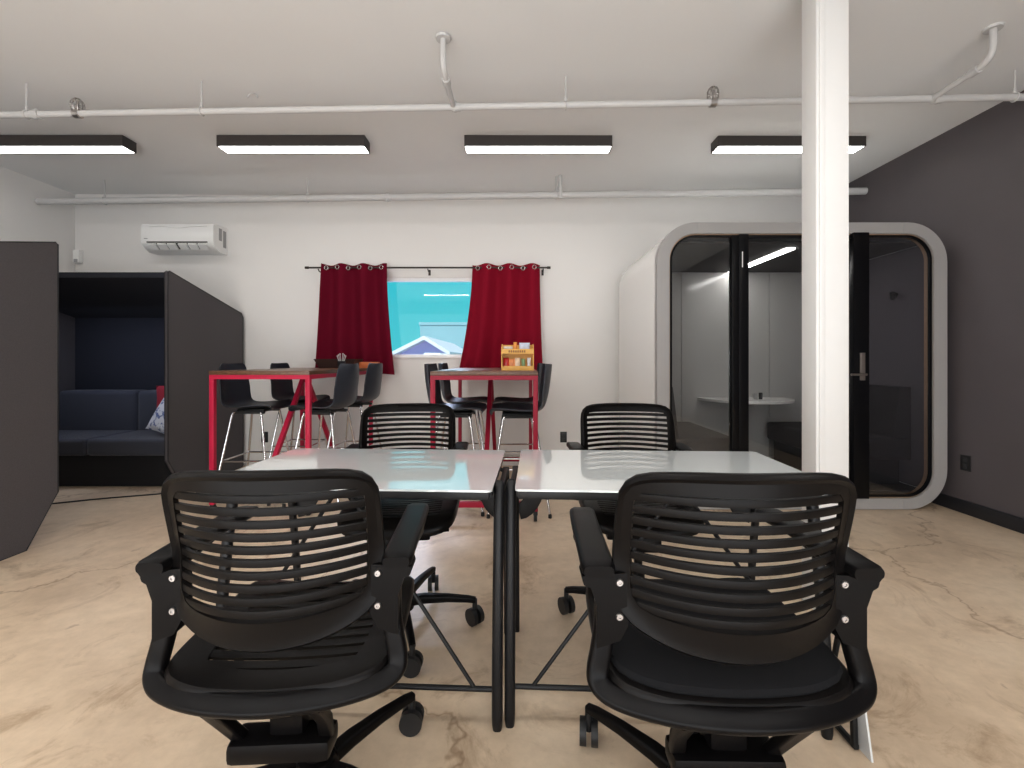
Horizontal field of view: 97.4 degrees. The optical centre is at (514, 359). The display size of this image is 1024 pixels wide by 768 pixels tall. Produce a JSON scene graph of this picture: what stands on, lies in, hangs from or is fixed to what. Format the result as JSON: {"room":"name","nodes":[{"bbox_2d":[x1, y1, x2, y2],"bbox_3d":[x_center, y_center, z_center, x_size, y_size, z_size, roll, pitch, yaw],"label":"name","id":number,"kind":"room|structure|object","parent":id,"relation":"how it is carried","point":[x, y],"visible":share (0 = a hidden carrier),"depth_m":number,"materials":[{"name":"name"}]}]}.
{"room":"open-plan office","nodes":[
{"label":"open-plan office","id":0,"kind":"room"},
{"bbox_2d":[0,166,74,271],"bbox_3d":[-4.865,-0.375,0.350,0.150,3.050,9.100,0,0,0],"label":"wall","id":1,"kind":"structure","parent":0,"point":[21,218],"depth_m":4.49,"materials":[{"name":"white paint"}]},
{"bbox_2d":[75,194,801,465],"bbox_3d":[-0.710,-0.375,4.975,8.460,3.050,0.150,0,0,0],"label":"wall","id":2,"kind":"structure","parent":0,"point":[588,244],"depth_m":4.90,"materials":[{"name":"white paint"}]},
{"bbox_2d":[73,250,82,262],"bbox_3d":[-4.735,-1.120,4.873,0.070,0.140,0.054,0,0,0],"label":"wall sensor","id":3,"kind":"object","parent":2,"relation":"attached to","point":[77,254],"visible":1,"depth_m":4.85,"materials":[{"name":"white plastic"}]},
{"bbox_2d":[141,224,227,254],"bbox_3d":[-3.503,-1.282,4.775,0.753,0.285,0.250,0,0,0],"label":"air conditioner","id":4,"kind":"object","parent":2,"relation":"attached to","point":[158,239],"visible":1,"depth_m":4.67,"materials":[{"name":"white plastic"}]},
{"bbox_2d":[219,228,221,240],"bbox_3d":[-3.130,-1.331,4.780,0.005,0.129,0.048,0,0,0],"label":"grille","id":5,"kind":"object","parent":4,"relation":"attached to","point":[220,229],"depth_m":4.78,"materials":[{"name":"grey plastic"}]},
{"bbox_2d":[223,231,225,247],"bbox_3d":[-3.130,-1.296,4.850,0.005,0.179,0.048,0,0,0],"label":"grille","id":6,"kind":"object","parent":4,"relation":"attached to","point":[224,232],"depth_m":4.84,"materials":[{"name":"grey plastic"}]},
{"bbox_2d":[261,432,267,441],"bbox_3d":[-2.722,0.838,4.894,0.072,0.116,0.011,0,0,0],"label":"wall outlet","id":7,"kind":"object","parent":2,"relation":"attached to","point":[265,433],"visible":0.56,"depth_m":4.89,"materials":[{"name":"black plastic"}]},
{"bbox_2d":[305,266,550,275],"bbox_3d":[-0.930,-0.960,4.843,2.620,0.079,0.114,0,0,0],"label":"curtain rod","id":8,"kind":"object","parent":2,"relation":"attached to","point":[306,267],"visible":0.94,"depth_m":4.80,"materials":[{"name":"brown metal"}]},
{"bbox_2d":[315,263,394,374],"bbox_3d":[-1.685,-0.436,4.779,0.831,1.183,0.130,0,0,0],"label":"curtain","id":9,"kind":"object","parent":8,"relation":"hanging from","point":[353,316],"visible":0.88,"depth_m":4.78,"materials":[{"name":"red fabric"}]},
{"bbox_2d":[460,263,541,370],"bbox_3d":[-0.150,-0.426,4.783,0.900,1.203,0.115,0,0,0],"label":"curtain","id":10,"kind":"object","parent":8,"relation":"hanging from","point":[504,308],"visible":0.86,"depth_m":4.79,"materials":[{"name":"red fabric"}]},
{"bbox_2d":[387,278,542,357],"bbox_3d":[-0.895,-0.460,4.941,2.390,0.880,0.118,0,0,0],"label":"window","id":11,"kind":"structure","parent":2,"relation":"in","point":[388,279],"depth_m":4.92,"materials":[{"name":"white plastic"}]},
{"bbox_2d":[560,432,566,441],"bbox_3d":[0.528,0.838,4.894,0.072,0.116,0.011,0,0,0],"label":"wall outlet","id":12,"kind":"object","parent":2,"relation":"attached to","point":[563,435],"visible":1,"depth_m":4.89,"materials":[{"name":"black plastic"}]},
{"bbox_2d":[0,0,1023,194],"bbox_3d":[-0.710,-1.870,0.350,8.460,0.170,9.400,0,0,0],"label":"ceiling","id":13,"kind":"structure","parent":0,"point":[104,54],"depth_m":2.92,"materials":[{"name":"paint"}]},
{"bbox_2d":[0,135,136,153],"bbox_3d":[-3.720,-1.750,3.655,1.180,0.088,0.135,0,0,0],"label":"ceiling light","id":14,"kind":"object","parent":13,"relation":"attached to","point":[9,144],"visible":1,"depth_m":3.59,"materials":[{"name":"black metal"}]},
{"bbox_2d":[0,146,133,152],"bbox_3d":[-3.720,-1.736,3.655,1.164,0.056,0.119,0,0,0],"label":"diffuser","id":15,"kind":"object","parent":14,"relation":"attached to","point":[3,149],"depth_m":3.65,"materials":[{"name":"white plastic"}]},
{"bbox_2d":[216,135,369,153],"bbox_3d":[-1.790,-1.750,3.655,1.180,0.088,0.135,0,0,0],"label":"ceiling light","id":16,"kind":"object","parent":13,"relation":"attached to","point":[230,144],"visible":1,"depth_m":3.59,"materials":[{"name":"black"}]},
{"bbox_2d":[219,146,367,152],"bbox_3d":[-1.790,-1.736,3.655,1.164,0.056,0.119,0,0,0],"label":"diffuser","id":17,"kind":"object","parent":16,"relation":"attached to","point":[228,149],"depth_m":3.65,"materials":[{"name":"white plastic"}]},
{"bbox_2d":[34,175,867,204],"bbox_3d":[-0.710,-1.674,4.414,8.153,0.251,0.090,0,0,1],"label":"conduit pipe","id":18,"kind":"object","parent":13,"relation":"hanging from","point":[387,197],"visible":1,"depth_m":4.39,"materials":[{"name":"grey metal"}]},
{"bbox_2d":[0,22,1023,119],"bbox_3d":[-0.715,-1.683,2.682,8.153,0.233,0.452,0,0,1],"label":"pipe","id":19,"kind":"object","parent":13,"relation":"hanging from","point":[443,38],"visible":1,"depth_m":2.83,"materials":[{"name":"grey metal"}]},
{"bbox_2d":[464,135,611,153],"bbox_3d":[0.186,-1.750,3.655,1.180,0.088,0.135,0,0,0],"label":"ceiling light","id":20,"kind":"object","parent":13,"relation":"attached to","point":[473,144],"visible":1,"depth_m":3.59,"materials":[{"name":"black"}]},
{"bbox_2d":[466,146,610,152],"bbox_3d":[0.186,-1.736,3.655,1.164,0.056,0.119,0,0,0],"label":"diffuser","id":21,"kind":"object","parent":20,"relation":"attached to","point":[469,149],"depth_m":3.65,"materials":[{"name":"white plastic"}]},
{"bbox_2d":[711,136,865,153],"bbox_3d":[2.210,-1.750,3.655,1.180,0.088,0.135,0,0,0],"label":"ceiling light","id":22,"kind":"object","parent":13,"relation":"attached to","point":[721,144],"visible":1,"depth_m":3.59,"materials":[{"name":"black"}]},
{"bbox_2d":[713,146,863,152],"bbox_3d":[2.210,-1.736,3.655,1.164,0.056,0.119,0,0,0],"label":"diffuser","id":23,"kind":"object","parent":22,"relation":"attached to","point":[716,149],"depth_m":3.65,"materials":[{"name":"white plastic"}]},
{"bbox_2d":[0,466,1023,767],"bbox_3d":[-0.710,1.210,0.350,8.460,0.120,9.400,0,0,0],"label":"floor","id":24,"kind":"structure","parent":0,"point":[945,617],"depth_m":1.77,"materials":[{"name":"concrete"}]},
{"bbox_2d":[0,241,58,560],"bbox_3d":[-3.833,0.198,2.375,1.783,1.912,1.057,0,0,0],"label":"booth","id":25,"kind":"object","parent":24,"relation":"on","point":[29,270],"visible":1,"depth_m":2.72,"materials":[{"name":"grey fabric"}]},
{"bbox_2d":[52,493,160,503],"bbox_3d":[-3.651,1.144,3.747,1.307,0.010,0.414,0,0,0],"label":"cable","id":26,"kind":"object","parent":24,"relation":"on","point":[155,493],"visible":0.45,"depth_m":3.72,"materials":[{"name":"black plastic"}]},
{"bbox_2d":[59,390,170,485],"bbox_3d":[-3.820,0.730,4.390,1.640,0.840,0.740,0,0,0],"label":"sofa","id":27,"kind":"object","parent":24,"relation":"on","point":[105,440],"visible":0.61,"depth_m":4.10,"materials":[{"name":"blue fabric"}]},
{"bbox_2d":[59,430,134,455],"bbox_3d":[-4.242,0.785,4.320,0.795,0.150,0.600,0,0,0],"label":"seat cushion","id":28,"kind":"object","parent":27,"relation":"on","point":[71,442],"depth_m":4.07,"materials":[{"name":"blue fabric"}]},
{"bbox_2d":[59,390,142,430],"bbox_3d":[-4.242,0.530,4.660,0.795,0.440,0.200,0,0,0],"label":"cushion","id":29,"kind":"object","parent":27,"relation":"on","point":[79,410],"depth_m":4.56,"materials":[{"name":"blue fabric"}]},
{"bbox_2d":[87,430,163,455],"bbox_3d":[-3.417,0.785,4.320,0.835,0.150,0.600,0,0,0],"label":"seat cushion","id":30,"kind":"object","parent":27,"relation":"on","point":[134,442],"depth_m":4.02,"materials":[{"name":"blue fabric"}]},
{"bbox_2d":[139,390,156,429],"bbox_3d":[-3.417,0.530,4.660,0.835,0.440,0.200,0,0,0],"label":"cushion","id":31,"kind":"object","parent":27,"relation":"on","point":[147,398],"depth_m":4.56,"materials":[{"name":"blue fabric"}]},
{"bbox_2d":[146,398,163,433],"bbox_3d":[-3.250,0.525,4.240,0.428,0.411,0.177,0,0,16],"label":"throw pillow","id":32,"kind":"object","parent":27,"relation":"on","point":[156,423],"visible":0.29,"depth_m":4.19,"materials":[{"name":"fabric"}]},
{"bbox_2d":[156,386,163,407],"bbox_3d":[-3.360,0.420,4.440,0.416,0.412,0.134,0,0,-1],"label":"throw pillow","id":33,"kind":"object","parent":27,"relation":"on","point":[160,389],"visible":0.1,"depth_m":4.42,"materials":[{"name":"red fabric"}]},
{"bbox_2d":[59,271,243,473],"bbox_3d":[-3.825,0.198,4.325,1.798,1.912,1.057,0,0,0],"label":"booth","id":34,"kind":"object","parent":24,"relation":"on","point":[118,330],"visible":0.6,"depth_m":4.40,"materials":[{"name":"grey fabric"}]},
{"bbox_2d":[218,363,291,505],"bbox_3d":[-2.180,0.589,3.780,0.496,1.122,0.476,0,0,0],"label":"bar stool","id":35,"kind":"object","parent":24,"relation":"on","point":[234,393],"visible":0.8,"depth_m":3.79,"materials":[{"name":"black plastic"},{"name":"chrome"}]},
{"bbox_2d":[135,468,428,767],"bbox_3d":[-0.510,0.682,1.129,0.652,0.936,0.665,0,0,-3],"label":"office chair","id":36,"kind":"object","parent":24,"relation":"on","point":[329,642],"visible":1,"depth_m":0.91,"materials":[{"name":"black plastic"}]},
{"bbox_2d":[209,368,372,515],"bbox_3d":[-1.871,0.615,4.007,0.755,1.070,1.401,0,0,2],"label":"bar table","id":37,"kind":"object","parent":24,"relation":"on","point":[304,388],"visible":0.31,"depth_m":3.34,"materials":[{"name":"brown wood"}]},
{"bbox_2d":[314,359,362,367],"bbox_3d":[-1.740,0.035,4.450,0.400,0.090,0.240,0,0,0],"label":"serving tray","id":38,"kind":"object","parent":37,"relation":"on","point":[322,363],"visible":0.63,"depth_m":4.35,"materials":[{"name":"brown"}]},
{"bbox_2d":[337,353,345,366],"bbox_3d":[-1.635,0.008,4.240,0.074,0.144,0.072,0,0,-44],"label":"pen cup","id":39,"kind":"object","parent":37,"relation":"on","point":[339,361],"visible":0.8,"depth_m":4.22,"materials":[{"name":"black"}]},
{"bbox_2d":[359,362,379,367],"bbox_3d":[-1.460,0.050,4.520,0.180,0.060,0.100,0,0,0],"label":"box","id":40,"kind":"object","parent":37,"relation":"on","point":[361,364],"visible":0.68,"depth_m":4.47,"materials":[{"name":"orange"}]},
{"bbox_2d":[269,363,329,457],"bbox_3d":[-2.110,0.589,4.400,0.496,1.122,0.476,0,0,0],"label":"bar stool","id":41,"kind":"object","parent":24,"relation":"on","point":[281,389],"visible":0.46,"depth_m":4.45,"materials":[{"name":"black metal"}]},
{"bbox_2d":[282,363,358,506],"bbox_3d":[-1.550,0.589,3.719,0.496,1.122,0.476,0,0,6],"label":"bar stool","id":42,"kind":"object","parent":24,"relation":"on","point":[347,376],"visible":0.74,"depth_m":3.60,"materials":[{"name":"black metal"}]},
{"bbox_2d":[196,448,508,731],"bbox_3d":[-0.527,0.773,1.727,1.006,0.754,0.637,0,0,3],"label":"desk","id":43,"kind":"object","parent":24,"relation":"on","point":[436,474],"visible":0.46,"depth_m":1.54,"materials":[{"name":"white laminate"}]},
{"bbox_2d":[324,363,382,448],"bbox_3d":[-1.520,0.589,4.299,0.496,1.122,0.476,0,0,4],"label":"bar stool","id":44,"kind":"object","parent":24,"relation":"on","point":[373,378],"visible":0.59,"depth_m":4.19,"materials":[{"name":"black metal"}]},
{"bbox_2d":[337,403,484,677],"bbox_3d":[-0.466,0.682,1.946,0.665,0.936,0.666,0,0,-6],"label":"office chair","id":45,"kind":"object","parent":24,"relation":"on","point":[442,514],"visible":0.41,"depth_m":2.06,"materials":[{"name":"black plastic"}]},
{"bbox_2d":[424,363,486,516],"bbox_3d":[-0.465,0.589,3.550,0.496,1.122,0.476,0,0,2],"label":"bar stool","id":46,"kind":"object","parent":24,"relation":"on","point":[463,410],"visible":0.58,"depth_m":3.62,"materials":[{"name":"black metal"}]},
{"bbox_2d":[438,363,486,449],"bbox_3d":[-0.465,0.589,4.180,0.496,1.122,0.476,0,0,0],"label":"bar stool","id":47,"kind":"object","parent":24,"relation":"on","point":[445,385],"visible":0.52,"depth_m":4.27,"materials":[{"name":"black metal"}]},
{"bbox_2d":[430,368,537,521],"bbox_3d":[-0.212,0.615,3.940,0.765,1.070,1.526,0,0,1],"label":"bar table","id":48,"kind":"object","parent":24,"relation":"on","point":[490,374],"visible":0.42,"depth_m":3.20,"materials":[{"name":"walnut wood"},{"name":"red painted metal"}]},
{"bbox_2d":[501,344,533,369],"bbox_3d":[0.020,-0.022,3.547,0.252,0.205,0.126,0,0,0],"label":"rack","id":49,"kind":"object","parent":48,"relation":"on","point":[505,353],"visible":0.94,"depth_m":3.49,"materials":[{"name":"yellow wood"}]},
{"bbox_2d":[503,358,508,365],"bbox_3d":[-0.070,0.024,3.536,0.045,0.084,0.027,0,0,0],"label":"snack packet","id":50,"kind":"object","parent":49,"relation":"on","point":[505,360],"visible":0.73,"depth_m":3.53,"materials":[{"name":"plastic"}]},
{"bbox_2d":[509,359,514,365],"bbox_3d":[-0.025,0.028,3.535,0.050,0.076,0.026,0,0,0],"label":"snack packet","id":51,"kind":"object","parent":49,"relation":"on","point":[511,361],"visible":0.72,"depth_m":3.53,"materials":[{"name":"plastic"}]},
{"bbox_2d":[515,358,519,365],"bbox_3d":[0.020,0.024,3.536,0.045,0.084,0.027,0,0,0],"label":"snack packet","id":52,"kind":"object","parent":49,"relation":"on","point":[517,360],"visible":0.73,"depth_m":3.53,"materials":[{"name":"plastic"}]},
{"bbox_2d":[519,343,529,348],"bbox_3d":[0.075,-0.097,3.556,0.085,0.079,0.031,0,0,0],"label":"snack bag","id":53,"kind":"object","parent":49,"relation":"on","point":[521,345],"visible":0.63,"depth_m":3.55,"materials":[{"name":"plastic"}]},
{"bbox_2d":[527,358,530,365],"bbox_3d":[0.110,0.024,3.536,0.030,0.084,0.027,0,0,0],"label":"snack packet","id":54,"kind":"object","parent":49,"relation":"on","point":[528,359],"visible":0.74,"depth_m":3.53,"materials":[{"name":"plastic"}]},
{"bbox_2d":[492,363,544,452],"bbox_3d":[0.030,0.589,4.140,0.496,1.122,0.476,0,0,0],"label":"bar stool","id":55,"kind":"object","parent":24,"relation":"on","point":[513,400],"visible":0.5,"depth_m":4.01,"materials":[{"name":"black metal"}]},
{"bbox_2d":[486,363,551,518],"bbox_3d":[0.040,0.589,3.500,0.496,1.122,0.476,0,0,0],"label":"bar stool","id":56,"kind":"object","parent":24,"relation":"on","point":[510,410],"visible":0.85,"depth_m":3.38,"materials":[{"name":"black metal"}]},
{"bbox_2d":[558,403,703,614],"bbox_3d":[0.533,0.682,1.978,0.676,0.936,0.652,0,0,2],"label":"office chair","id":57,"kind":"object","parent":24,"relation":"on","point":[604,510],"visible":0.28,"depth_m":2.18,"materials":[{"name":"black plastic"}]},
{"bbox_2d":[504,449,837,739],"bbox_3d":[0.518,0.773,1.696,1.076,0.754,0.637,0,0,3],"label":"desk","id":58,"kind":"object","parent":24,"relation":"on","point":[539,475],"visible":0.48,"depth_m":1.61,"materials":[{"name":"white laminate"}]},
{"bbox_2d":[570,472,884,767],"bbox_3d":[0.443,0.676,1.089,0.693,0.936,0.663,0,0,1],"label":"office chair","id":59,"kind":"object","parent":24,"relation":"on","point":[724,664],"visible":1,"depth_m":0.85,"materials":[{"name":"black plastic"}]},
{"bbox_2d":[592,578,842,697],"bbox_3d":[0.431,0.625,1.069,0.475,0.059,0.447,0,0,1],"label":"seat cushion","id":60,"kind":"object","parent":59,"relation":"on","point":[637,665],"depth_m":0.89,"materials":[{"name":"black fabric"}]},
{"bbox_2d":[619,222,946,508],"bbox_3d":[2.203,0.045,4.073,2.225,2.201,1.394,0,0,0],"label":"pod","id":61,"kind":"object","parent":24,"relation":"on","point":[712,309],"visible":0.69,"depth_m":3.69,"materials":[{"name":"white plastic"}]},
{"bbox_2d":[672,387,728,450],"bbox_3d":[1.495,0.620,4.130,0.610,0.800,1.000,0,0,0],"label":"sofa","id":62,"kind":"object","parent":61,"relation":"on","point":[698,438],"visible":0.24,"depth_m":3.65,"materials":[{"name":"grey fabric"}]},
{"bbox_2d":[697,397,794,405],"bbox_3d":[2.360,0.475,4.460,0.900,0.170,0.500,0,0,0],"label":"table","id":63,"kind":"object","parent":61,"relation":"attached to","point":[765,400],"visible":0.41,"depth_m":4.44,"materials":[{"name":"white laminate"}]},
{"bbox_2d":[753,393,757,399],"bbox_3d":[2.380,0.360,4.450,0.044,0.060,0.044,0,0,0],"label":"cup","id":64,"kind":"object","parent":63,"relation":"on","point":[755,395],"visible":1,"depth_m":4.43,"materials":[{"name":"grey ceramic"}]},
{"bbox_2d":[767,384,910,483],"bbox_3d":[2.895,0.620,4.130,0.630,0.800,1.000,0,0,0],"label":"sofa","id":65,"kind":"object","parent":61,"relation":"on","point":[889,406],"visible":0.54,"depth_m":3.70,"materials":[{"name":"grey fabric"}]},
{"bbox_2d":[832,636,873,762],"bbox_3d":[1.003,0.950,1.373,0.042,0.400,0.177,0,0,0],"label":"stand","id":66,"kind":"object","parent":24,"relation":"on","point":[858,738],"visible":0.23,"depth_m":1.32,"materials":[{"name":"grey metal"}]},
{"bbox_2d":[802,0,848,609],"bbox_3d":[1.447,-0.325,2.099,0.150,2.950,0.111,0,0,0],"label":"column","id":67,"kind":"structure","parent":0,"point":[825,23],"depth_m":2.05,"materials":[{"name":"white paint"}]},
{"bbox_2d":[849,91,1023,518],"bbox_3d":[3.445,-0.375,0.350,0.150,3.050,9.100,0,0,0],"label":"wall","id":68,"kind":"structure","parent":0,"point":[965,184],"depth_m":3.28,"materials":[{"name":"grey paint"}]},
{"bbox_2d":[960,454,970,471],"bbox_3d":[3.365,0.770,3.362,0.011,0.116,0.072,0,0,0],"label":"wall outlet","id":69,"kind":"object","parent":68,"relation":"attached to","point":[965,461],"visible":1,"depth_m":3.36,"materials":[{"name":"black plastic"}]},
{"bbox_2d":[962,457,966,468],"bbox_3d":[3.361,0.770,3.362,0.005,0.084,0.034,0,0,0],"label":"socket","id":70,"kind":"object","parent":69,"relation":"attached to","point":[964,459],"depth_m":3.36,"materials":[{"name":"grey plastic"}]},
{"bbox_2d":[931,493,1023,533],"bbox_3d":[3.363,1.100,0.350,0.014,0.100,9.100,0,0,0],"label":"baseboard","id":71,"kind":"structure","parent":68,"relation":"attached to","point":[1002,519],"depth_m":3.23,"materials":[{"name":"black"}]},
{"label":"outside","id":72,"kind":"structure","parent":0,"visible":0},
{"bbox_3d":[0.000,4.400,37.750,60.000,0.100,64.500,0,0,0],"label":"trim","id":73,"kind":"structure","parent":72,"visible":0},
{"bbox_2d":[392,336,462,353],"bbox_3d":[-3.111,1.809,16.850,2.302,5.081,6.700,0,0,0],"label":"house","id":74,"kind":"structure","parent":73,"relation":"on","point":[424,344],"depth_m":14.00,"materials":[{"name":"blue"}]},
{"bbox_2d":[419,322,466,348],"bbox_3d":[-1.867,1.168,27.975,6.500,6.363,8.050,0,0,0],"label":"building","id":75,"kind":"structure","parent":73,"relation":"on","point":[451,332],"depth_m":24.00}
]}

